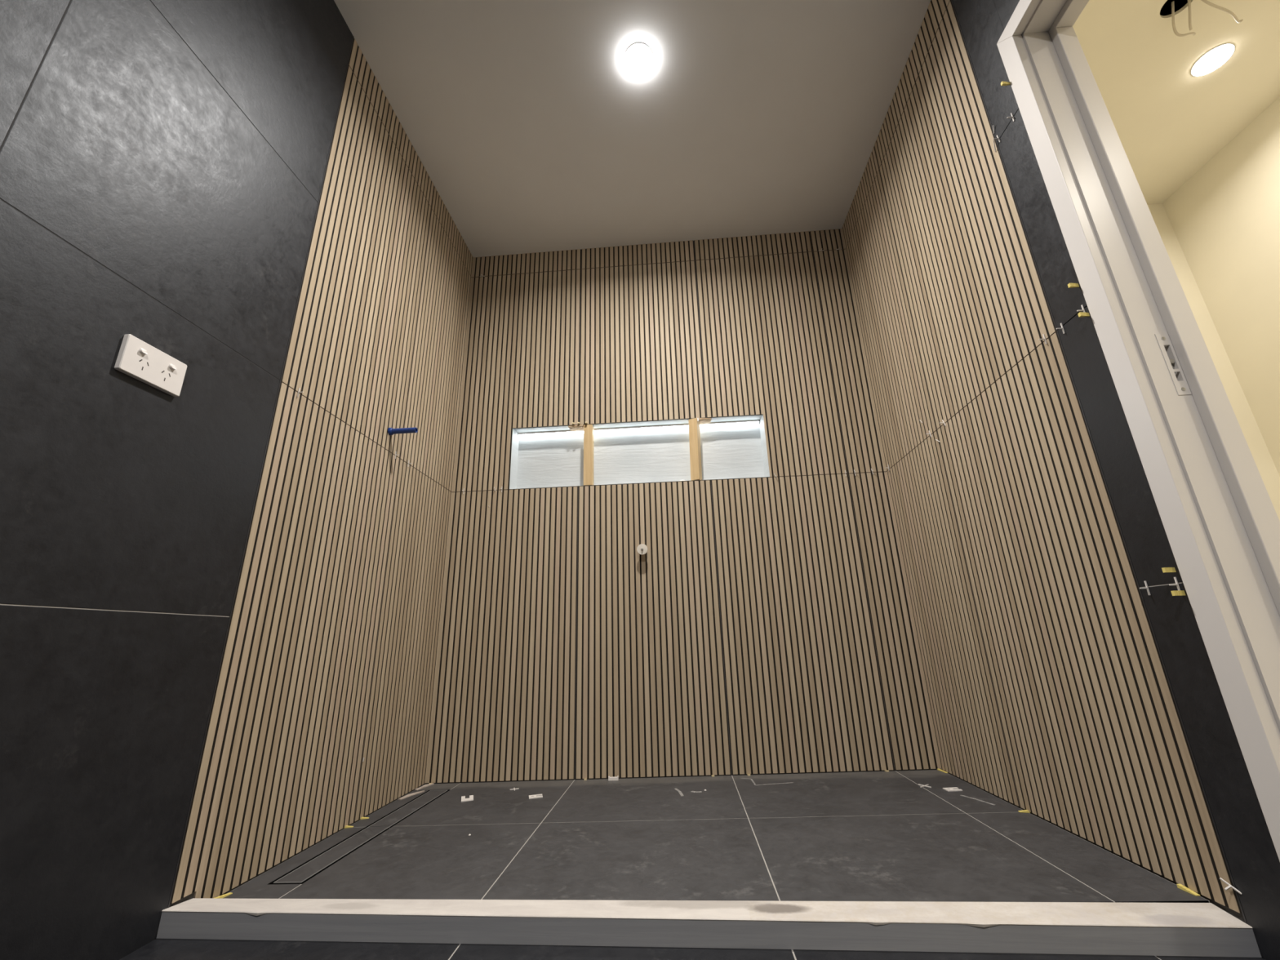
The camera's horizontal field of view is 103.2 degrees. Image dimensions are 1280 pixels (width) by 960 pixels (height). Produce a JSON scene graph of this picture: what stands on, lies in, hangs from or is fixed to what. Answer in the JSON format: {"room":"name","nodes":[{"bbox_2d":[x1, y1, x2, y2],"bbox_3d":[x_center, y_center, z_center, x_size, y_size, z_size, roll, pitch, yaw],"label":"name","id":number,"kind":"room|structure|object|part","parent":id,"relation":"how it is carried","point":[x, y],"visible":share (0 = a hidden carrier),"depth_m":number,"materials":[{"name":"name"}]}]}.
{"room":"bathroom","nodes":[
{"label":"bathroom","id":0,"kind":"room"},
{"bbox_2d":[0,0,473,959],"bbox_3d":[-1.088,-0.518,0.607,0.140,2.831,3.724,-3,-18,4],"label":"wall","id":1,"kind":"structure","parent":0,"point":[220,598],"depth_m":1.12,"materials":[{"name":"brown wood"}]},
{"bbox_2d":[114,333,186,396],"bbox_3d":[-0.969,-0.226,1.014,0.016,0.074,0.120,-3,-17,4],"label":"power outlet","id":2,"kind":"object","parent":1,"relation":"attached to","point":[138,359],"visible":1,"depth_m":1.00,"materials":[{"name":"white plastic"}]},
{"bbox_2d":[138,347,147,354],"bbox_3d":[-0.967,-0.251,0.990,0.005,0.010,0.014,-3,-17,4],"label":"rocker switch","id":3,"kind":"object","parent":2,"relation":"attached to","point":[141,350],"depth_m":0.99,"materials":[{"name":"white plastic"}]},
{"bbox_2d":[168,364,177,369],"bbox_3d":[-0.962,-0.233,1.047,0.005,0.010,0.014,-3,-17,4],"label":"rocker switch","id":4,"kind":"object","parent":2,"relation":"attached to","point":[171,366],"depth_m":1.05,"materials":[{"name":"white plastic"}]},
{"bbox_3d":[-0.963,-0.346,1.377,0.008,2.495,0.003,-3,-18,4],"label":"edge trim","id":5,"kind":"part","parent":1,"relation":"part of","materials":[{"name":"brown wood"}]},
{"bbox_2d":[387,427,417,435],"bbox_3d":[-0.869,-0.180,1.862,0.100,0.029,0.029,-3,-18,4],"label":"pipe stub","id":6,"kind":"object","parent":1,"relation":"attached to","point":[391,431],"visible":1,"depth_m":1.85,"materials":[{"name":"blue plastic"}]},
{"bbox_2d":[119,938,1265,959],"bbox_3d":[0.013,0.511,-0.309,2.086,0.128,2.533,-3,-18,4],"label":"floor","id":7,"kind":"structure","parent":0,"point":[157,948],"depth_m":0.90,"materials":[{"name":"tile"}]},
{"bbox_2d":[156,897,1261,957],"bbox_3d":[0.055,0.865,0.932,1.964,0.138,0.072,-3,-18,4],"label":"shower curb","id":8,"kind":"object","parent":7,"relation":"on","point":[1101,928],"visible":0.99,"depth_m":0.92,"materials":[{"name":"white stone"}]},
{"bbox_2d":[222,769,1209,902],"bbox_3d":[0.097,1.038,1.442,1.964,0.156,1.008,-3,-18,4],"label":"floor","id":9,"kind":"structure","parent":0,"point":[864,836],"depth_m":1.25,"materials":[{"name":"tile"}]},
{"bbox_2d":[213,892,232,898],"bbox_3d":[-0.909,0.904,1.102,0.008,0.006,0.045,-6,-18,13],"label":"wedge","id":10,"kind":"object","parent":9,"relation":"on","point":[229,893],"visible":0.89,"depth_m":1.10,"materials":[{"name":"yellow plastic"}]},
{"bbox_2d":[266,789,450,884],"bbox_3d":[-0.779,1.060,1.523,0.084,0.045,0.784,-3,-18,4],"label":"floor drain","id":11,"kind":"object","parent":9,"relation":"in","point":[300,874],"visible":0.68,"depth_m":1.40,"materials":[{"name":"black tile"}]},
{"bbox_2d":[397,790,424,799],"bbox_3d":[-0.829,1.143,1.843,0.020,0.004,0.116,-9,-19,22],"label":"scrap","id":12,"kind":"object","parent":9,"relation":"on","point":[420,792],"visible":1,"depth_m":1.84,"materials":[{"name":"beige wood"}]},
{"bbox_2d":[414,782,434,790],"bbox_3d":[-0.829,1.177,1.948,0.019,0.005,0.089,-8,-19,19],"label":"scrap","id":13,"kind":"object","parent":9,"relation":"on","point":[428,784],"visible":1,"depth_m":1.95,"materials":[{"name":"beige wood"}]},
{"bbox_2d":[461,795,473,801],"bbox_3d":[-0.601,1.108,1.766,0.040,0.003,0.056,4,-18,-17],"label":"horseshoe shim","id":14,"kind":"object","parent":9,"relation":"on","point":[471,797],"visible":1,"depth_m":1.76,"materials":[{"name":"white plastic"}]},
{"bbox_2d":[528,794,542,799],"bbox_3d":[-0.361,1.094,1.755,0.046,0.004,0.034,1,-18,-14],"label":"horseshoe shim","id":15,"kind":"object","parent":9,"relation":"on","point":[535,796],"visible":1,"depth_m":1.75,"materials":[{"name":"white plastic"}]},
{"bbox_2d":[608,775,618,780],"bbox_3d":[-0.101,1.135,1.932,0.038,0.013,0.012,-4,-18,3],"label":"horseshoe shim","id":16,"kind":"object","parent":9,"relation":"on","point":[616,778],"visible":1,"depth_m":1.93,"materials":[{"name":"white plastic"}]},
{"bbox_2d":[674,788,684,795],"bbox_3d":[0.135,1.068,1.736,0.014,0.001,0.099,2,-18,-10],"label":"smear","id":17,"kind":"object","parent":9,"relation":"on","point":[677,789],"visible":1,"depth_m":1.74,"materials":[{"name":"grey"}]},
{"bbox_2d":[740,777,792,785],"bbox_3d":[0.439,1.077,1.804,0.194,0.004,0.083,-11,-20,28],"label":"smear","id":18,"kind":"object","parent":9,"relation":"on","point":[753,781],"visible":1,"depth_m":1.79,"materials":[{"name":"grey"}]},
{"bbox_2d":[918,783,931,787],"bbox_3d":[0.943,1.013,1.681,0.033,0.004,0.033,-6,-18,13],"label":"spacer","id":19,"kind":"object","parent":9,"relation":"on","point":[922,785],"visible":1,"depth_m":1.68,"materials":[{"name":"white plastic"}]},
{"bbox_2d":[942,786,962,791],"bbox_3d":[1.004,0.994,1.631,0.046,0.003,0.032,-3,-18,-1],"label":"horseshoe shim","id":20,"kind":"object","parent":9,"relation":"on","point":[954,788],"visible":1,"depth_m":1.62,"materials":[{"name":"white plastic"}]},
{"bbox_2d":[960,795,995,805],"bbox_3d":[1.014,0.961,1.525,0.011,0.002,0.115,4,-19,-17],"label":"smear","id":21,"kind":"object","parent":9,"relation":"on","point":[961,795],"visible":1,"depth_m":1.52,"materials":[{"name":"grey"}]},
{"bbox_2d":[1017,809,1031,813],"bbox_3d":[1.068,0.917,1.406,0.034,0.006,0.010,-6,-18,13],"label":"wedge","id":22,"kind":"object","parent":9,"relation":"on","point":[1022,811],"visible":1,"depth_m":1.40,"materials":[{"name":"yellow plastic"}]},
{"bbox_2d":[1176,884,1200,896],"bbox_3d":[1.033,0.772,0.956,0.008,0.006,0.034,-1,-18,-1],"label":"wedge","id":23,"kind":"object","parent":9,"relation":"on","point":[1181,886],"visible":1,"depth_m":0.96,"materials":[{"name":"yellow plastic"}]},
{"bbox_2d":[333,0,1279,257],"bbox_3d":[0.699,-1.956,0.989,3.790,0.250,3.860,-3,-18,4],"label":"ceiling","id":24,"kind":"structure","parent":0,"point":[529,121],"depth_m":2.00,"materials":[{"name":"paint"}]},
{"bbox_2d":[624,42,653,74],"bbox_3d":[-0.004,-1.526,1.843,0.104,0.014,0.104,-3,-18,4],"label":"recessed light","id":25,"kind":"object","parent":24,"relation":"in","point":[638,56],"visible":1,"depth_m":1.83,"materials":[{"name":"white plastic"}]},
{"bbox_2d":[1171,0,1195,36],"bbox_3d":[1.881,-1.592,1.771,0.128,0.088,0.033,8,-20,-26],"label":"electrical cable","id":26,"kind":"object","parent":24,"relation":"hanging from","point":[1175,30],"visible":1,"depth_m":1.76,"materials":[{"name":"white plastic"}]},
{"bbox_2d":[1187,0,1192,30],"bbox_3d":[1.875,-1.601,1.734,0.010,0.094,0.075,-13,-21,32],"label":"electrical cable","id":27,"kind":"object","parent":24,"relation":"hanging from","point":[1190,28],"visible":1,"depth_m":1.73,"materials":[{"name":"white plastic"}]},
{"bbox_2d":[1190,43,1235,76],"bbox_3d":[2.143,-1.567,1.899,0.114,0.011,0.114,-3,-18,4],"label":"recessed light","id":28,"kind":"object","parent":24,"relation":"in","point":[1218,55],"visible":1,"depth_m":1.89,"materials":[{"name":"white plastic"}]},
{"bbox_2d":[1200,0,1243,22],"bbox_3d":[1.956,-1.612,1.720,0.231,0.086,0.020,3,-18,-14],"label":"electrical cable","id":29,"kind":"object","parent":24,"relation":"hanging from","point":[1231,13],"visible":1,"depth_m":1.70,"materials":[{"name":"white plastic"}]},
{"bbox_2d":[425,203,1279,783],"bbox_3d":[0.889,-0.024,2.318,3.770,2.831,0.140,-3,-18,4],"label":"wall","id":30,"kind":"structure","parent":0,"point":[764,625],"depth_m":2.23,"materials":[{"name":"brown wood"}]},
{"bbox_2d":[518,429,583,436],"bbox_3d":[-0.435,-0.235,2.472,0.327,0.014,0.045,-3,-18,4],"label":"strip light","id":31,"kind":"object","parent":30,"relation":"attached to","point":[564,432],"depth_m":2.48,"materials":[{"name":"white plastic"}]},
{"bbox_2d":[568,424,583,431],"bbox_3d":[-0.304,-0.252,2.440,0.072,0.008,0.046,-4,-18,7],"label":"plywood packer","id":32,"kind":"object","parent":30,"relation":"attached to","point":[579,427],"visible":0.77,"depth_m":2.43,"materials":[{"name":"beige wood"}]},
{"bbox_2d":[583,424,593,485],"bbox_3d":[-0.241,-0.114,2.389,0.041,0.302,0.045,-3,-18,4],"label":"stud","id":33,"kind":"object","parent":30,"relation":"in","point":[588,428],"visible":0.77,"depth_m":2.37,"materials":[{"name":"brown wood"}]},
{"bbox_2d":[593,423,688,432],"bbox_3d":[0.003,-0.256,2.444,0.460,0.014,0.045,-3,-18,4],"label":"strip light","id":34,"kind":"object","parent":30,"relation":"attached to","point":[642,428],"depth_m":2.45,"materials":[{"name":"white plastic"}]},
{"bbox_2d":[636,543,647,555],"bbox_3d":[0.011,0.301,2.187,0.046,0.046,0.053,-3,-18,4],"label":"pipe stub","id":35,"kind":"object","parent":30,"relation":"attached to","point":[642,548],"visible":1,"depth_m":2.17,"materials":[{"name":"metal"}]},
{"bbox_2d":[688,417,702,480],"bbox_3d":[0.256,-0.138,2.353,0.041,0.302,0.043,-8,-19,23],"label":"stud","id":36,"kind":"object","parent":30,"relation":"in","point":[694,425],"visible":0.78,"depth_m":2.33,"materials":[{"name":"brown wood"}]},
{"bbox_2d":[698,417,711,423],"bbox_3d":[0.304,-0.281,2.400,0.062,0.008,0.046,-2,-18,0],"label":"plywood packer","id":37,"kind":"object","parent":30,"relation":"attached to","point":[701,420],"visible":0.77,"depth_m":2.39,"materials":[{"name":"beige wood"}]},
{"bbox_2d":[699,419,759,426],"bbox_3d":[0.425,-0.276,2.416,0.280,0.014,0.045,-3,-18,4],"label":"strip light","id":38,"kind":"object","parent":30,"relation":"attached to","point":[743,422],"depth_m":2.43,"materials":[{"name":"white plastic"}]},
{"bbox_2d":[841,0,1279,959],"bbox_3d":[1.002,-0.618,0.469,0.126,2.831,3.724,-3,-18,4],"label":"wall","id":39,"kind":"structure","parent":0,"point":[1084,700],"depth_m":1.37,"materials":[{"name":"brown wood"}]},
{"bbox_2d":[992,134,1000,142],"bbox_3d":[0.976,-0.935,1.391,0.015,0.028,0.005,-3,-18,4],"label":"spacer","id":40,"kind":"object","parent":39,"relation":"attached to","point":[997,138],"visible":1,"depth_m":1.39,"materials":[{"name":"white plastic"}]},
{"bbox_2d":[1000,80,1010,85],"bbox_3d":[0.965,-1.046,1.337,0.022,0.009,0.006,-3,-18,4],"label":"wedge","id":41,"kind":"object","parent":39,"relation":"attached to","point":[1002,83],"visible":1,"depth_m":1.34,"materials":[{"name":"yellow plastic"}]},
{"bbox_2d":[1007,112,1014,121],"bbox_3d":[0.972,-0.952,1.332,0.015,0.028,0.002,-3,-18,4],"label":"spacer","id":42,"kind":"object","parent":39,"relation":"attached to","point":[1011,114],"visible":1,"depth_m":1.33,"materials":[{"name":"white plastic"}]},
{"bbox_2d":[1039,333,1047,344],"bbox_3d":[0.996,-0.348,1.256,0.015,0.028,0.002,-3,-18,4],"label":"spacer","id":43,"kind":"object","parent":39,"relation":"attached to","point":[1043,335],"visible":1,"depth_m":1.25,"materials":[{"name":"white plastic"}]},
{"bbox_2d":[1056,323,1065,333],"bbox_3d":[0.991,-0.358,1.199,0.015,0.028,0.002,-3,-18,4],"label":"spacer","id":44,"kind":"object","parent":39,"relation":"attached to","point":[1061,325],"visible":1,"depth_m":1.20,"materials":[{"name":"white plastic"}]},
{"bbox_2d":[1067,283,1079,288],"bbox_3d":[0.981,-0.440,1.147,0.022,0.009,0.006,-3,-18,4],"label":"wedge","id":45,"kind":"object","parent":39,"relation":"attached to","point":[1069,285],"visible":1,"depth_m":1.15,"materials":[{"name":"yellow plastic"}]},
{"bbox_2d":[1076,304,1085,312],"bbox_3d":[0.986,-0.379,1.136,0.015,0.028,0.002,-3,-18,4],"label":"spacer","id":46,"kind":"object","parent":39,"relation":"attached to","point":[1082,305],"visible":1,"depth_m":1.14,"materials":[{"name":"white plastic"}]},
{"bbox_2d":[1077,311,1089,317],"bbox_3d":[0.983,-0.366,1.122,0.022,0.009,0.006,-3,-18,4],"label":"wedge","id":47,"kind":"object","parent":39,"relation":"attached to","point":[1080,313],"visible":1,"depth_m":1.12,"materials":[{"name":"yellow plastic"}]},
{"bbox_3d":[1.002,-0.439,1.243,0.008,2.501,0.003,-3,-18,4],"label":"edge trim","id":48,"kind":"part","parent":39,"relation":"part of","materials":[{"name":"black tile"}]},
{"bbox_2d":[996,0,1279,861],"bbox_3d":[1.022,-0.356,0.611,0.130,2.047,0.952,-3,-18,4],"label":"door frame","id":49,"kind":"structure","parent":39,"relation":"in","point":[1220,521],"depth_m":1.00,"materials":[{"name":"white paint"}]},
{"bbox_3d":[0.944,-1.304,0.918,0.024,0.050,0.951,-3,-18,4],"label":"architrave","id":50,"kind":"part","parent":49,"relation":"part of","materials":[{"name":"white paint"}]},
{"bbox_3d":[1.061,-0.232,1.010,0.024,0.138,0.001,-3,-18,4],"label":"strike plate","id":51,"kind":"part","parent":49,"relation":"part of","materials":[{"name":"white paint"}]},
{"bbox_2d":[1139,581,1150,595],"bbox_3d":[1.007,0.216,1.014,0.015,0.028,0.002,-3,-18,4],"label":"spacer","id":52,"kind":"object","parent":39,"relation":"attached to","point":[1145,582],"visible":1,"depth_m":1.01,"materials":[{"name":"white plastic"}]},
{"bbox_2d":[1161,567,1176,573],"bbox_3d":[0.997,0.169,0.955,0.022,0.009,0.006,-3,-18,4],"label":"wedge","id":53,"kind":"object","parent":39,"relation":"attached to","point":[1165,570],"visible":1,"depth_m":0.95,"materials":[{"name":"yellow plastic"}]},
{"bbox_2d":[1168,577,1180,590],"bbox_3d":[1.002,0.197,0.953,0.015,0.028,0.002,-3,-18,4],"label":"spacer","id":54,"kind":"object","parent":39,"relation":"attached to","point":[1176,584],"visible":1,"depth_m":0.95,"materials":[{"name":"white plastic"}]},
{"bbox_2d":[1170,590,1185,595],"bbox_3d":[0.998,0.209,0.939,0.022,0.009,0.006,-3,-18,4],"label":"wedge","id":55,"kind":"object","parent":39,"relation":"attached to","point":[1177,593],"visible":1,"depth_m":0.94,"materials":[{"name":"yellow plastic"}]},
{"bbox_2d":[1219,877,1241,894],"bbox_3d":[1.020,0.704,0.879,0.015,0.017,0.025,4,-19,-17],"label":"spacer","id":56,"kind":"object","parent":39,"relation":"attached to","point":[1229,886],"visible":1,"depth_m":0.88,"materials":[{"name":"white plastic"}]},
{"bbox_2d":[1162,96,1279,475],"bbox_3d":[2.566,-0.627,0.406,0.120,2.731,3.600,-3,-18,4],"label":"wall","id":57,"kind":"structure","parent":0,"point":[1224,220],"depth_m":2.19,"materials":[{"name":"beige paint"}]}
]}

